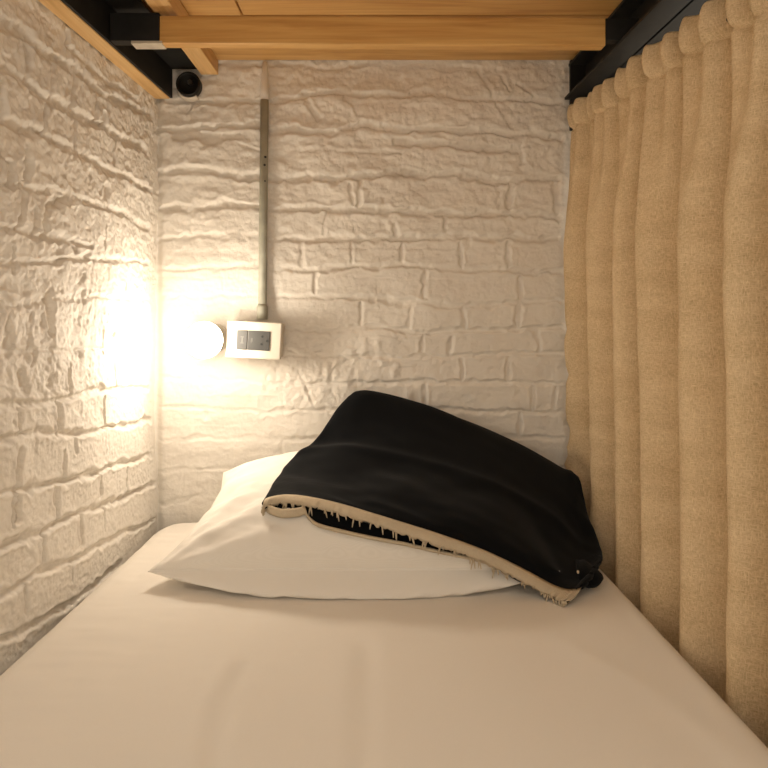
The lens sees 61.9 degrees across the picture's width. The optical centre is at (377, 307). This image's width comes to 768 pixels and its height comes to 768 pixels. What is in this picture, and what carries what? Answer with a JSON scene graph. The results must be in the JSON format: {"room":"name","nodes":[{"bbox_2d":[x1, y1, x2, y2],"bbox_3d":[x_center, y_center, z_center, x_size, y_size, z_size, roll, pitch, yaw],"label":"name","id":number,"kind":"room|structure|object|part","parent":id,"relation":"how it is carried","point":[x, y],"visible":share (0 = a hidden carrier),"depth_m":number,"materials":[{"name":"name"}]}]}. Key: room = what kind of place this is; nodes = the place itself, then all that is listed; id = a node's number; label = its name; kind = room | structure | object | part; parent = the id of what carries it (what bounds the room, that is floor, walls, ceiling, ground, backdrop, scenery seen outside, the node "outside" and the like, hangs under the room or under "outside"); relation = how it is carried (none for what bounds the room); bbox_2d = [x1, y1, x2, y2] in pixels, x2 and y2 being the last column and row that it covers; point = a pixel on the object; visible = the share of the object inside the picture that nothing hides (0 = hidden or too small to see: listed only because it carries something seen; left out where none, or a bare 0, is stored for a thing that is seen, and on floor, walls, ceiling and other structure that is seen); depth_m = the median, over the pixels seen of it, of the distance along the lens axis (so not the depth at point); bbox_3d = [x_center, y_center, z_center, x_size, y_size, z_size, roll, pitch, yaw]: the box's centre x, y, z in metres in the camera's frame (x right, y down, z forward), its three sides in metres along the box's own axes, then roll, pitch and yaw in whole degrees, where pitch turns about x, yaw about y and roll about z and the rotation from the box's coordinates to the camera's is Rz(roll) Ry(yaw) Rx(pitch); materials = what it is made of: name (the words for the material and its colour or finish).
{"room":"dormitory","nodes":[
{"label":"dormitory","id":0,"kind":"room"},
{"bbox_2d":[0,0,158,675],"bbox_3d":[-0.629,0.098,0.380,0.268,1.755,2.260,0,0,0],"label":"wall","id":1,"kind":"structure","parent":0,"point":[79,186],"depth_m":1.08,"materials":[{"name":"white brick"}]},
{"bbox_2d":[154,60,571,531],"bbox_3d":[0.050,0.098,1.506,1.340,1.755,0.128,0,0,0],"label":"wall","id":2,"kind":"structure","parent":0,"point":[417,209],"depth_m":1.45,"materials":[{"name":"white brick"}]},
{"bbox_2d":[176,72,201,101],"bbox_3d":[-0.426,-0.497,1.437,0.060,0.060,0.025,0,0,0],"label":"pipe stub","id":3,"kind":"object","parent":2,"relation":"attached to","point":[188,84],"visible":1,"depth_m":1.43,"materials":[{"name":"black paint"}]},
{"bbox_2d":[185,322,226,357],"bbox_3d":[-0.366,0.067,1.377,0.077,0.077,0.140,0,0,0],"label":"light bulb","id":4,"kind":"object","parent":2,"relation":"attached to","point":[202,339],"visible":0.98,"depth_m":1.32,"materials":[{"name":"white glass"}]},
{"bbox_2d":[225,320,284,359],"bbox_3d":[-0.271,0.070,1.419,0.124,0.087,0.057,0,0,0],"label":"outlet box","id":5,"kind":"object","parent":2,"relation":"attached to","point":[244,339],"visible":1,"depth_m":1.39,"materials":[{"name":"beige plastic"}]},
{"bbox_2d":[257,61,268,319],"bbox_3d":[-0.259,-0.265,1.438,0.027,0.582,0.028,0,0,0],"label":"conduit","id":6,"kind":"object","parent":2,"relation":"attached to","point":[262,308],"visible":1,"depth_m":1.43,"materials":[{"name":"white paint"}]},
{"bbox_3d":[0.320,1.005,0.175,2.160,0.060,2.750,0,0,0],"label":"floor","id":7,"kind":"structure","parent":0,"visible":0},
{"bbox_2d":[38,0,727,130],"bbox_3d":[0.021,0.188,0.473,1.216,1.575,1.946,0,0,0],"label":"bunk bed","id":8,"kind":"object","parent":7,"relation":"on","point":[146,39],"visible":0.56,"depth_m":1.14,"materials":[{"name":"brown wood"}]},
{"bbox_3d":[-0.479,-0.509,0.473,0.064,0.071,1.950,0,0,2],"label":"rail","id":9,"kind":"part","parent":8,"relation":"part of","materials":[{"name":"black paint"}]},
{"bbox_3d":[-0.410,-0.471,1.147,0.055,0.005,0.026,0,0,0],"label":"bracket plate","id":10,"kind":"part","parent":8,"relation":"part of","materials":[{"name":"metal"}]},
{"bbox_2d":[0,522,767,767],"bbox_3d":[-0.034,0.564,0.468,0.956,0.183,1.936,0,0,0],"label":"mattress","id":11,"kind":"object","parent":8,"relation":"on","point":[148,670],"visible":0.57,"depth_m":0.81,"materials":[{"name":"white fabric"}]},
{"bbox_2d":[148,451,520,599],"bbox_3d":[-0.042,0.380,1.223,0.700,0.187,0.372,0,0,0],"label":"pillow","id":12,"kind":"object","parent":11,"relation":"on","point":[233,548],"visible":0.51,"depth_m":1.07,"materials":[{"name":"white fabric"}]},
{"bbox_2d":[261,390,603,606],"bbox_3d":[0.119,0.331,1.238,0.607,0.307,0.396,0,0,8],"label":"blanket","id":13,"kind":"object","parent":11,"relation":"on","point":[421,476],"visible":1,"depth_m":1.18,"materials":[{"name":"black fabric"}]},
{"bbox_3d":[0.496,-0.479,1.442,0.128,0.158,0.010,0,0,0],"label":"plate","id":14,"kind":"part","parent":8,"relation":"part of","materials":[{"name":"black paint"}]},
{"bbox_3d":[0.525,-0.514,0.473,0.159,0.087,1.950,0,0,-1],"label":"rail","id":15,"kind":"part","parent":8,"relation":"part of","materials":[{"name":"black metal"}]},
{"bbox_2d":[563,0,767,747],"bbox_3d":[0.495,0.250,0.540,0.080,1.410,1.799,0,0,-3],"label":"curtain","id":16,"kind":"object","parent":8,"relation":"hanging from","point":[665,249],"visible":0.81,"depth_m":0.94,"materials":[{"name":"beige fabric"}]}
]}

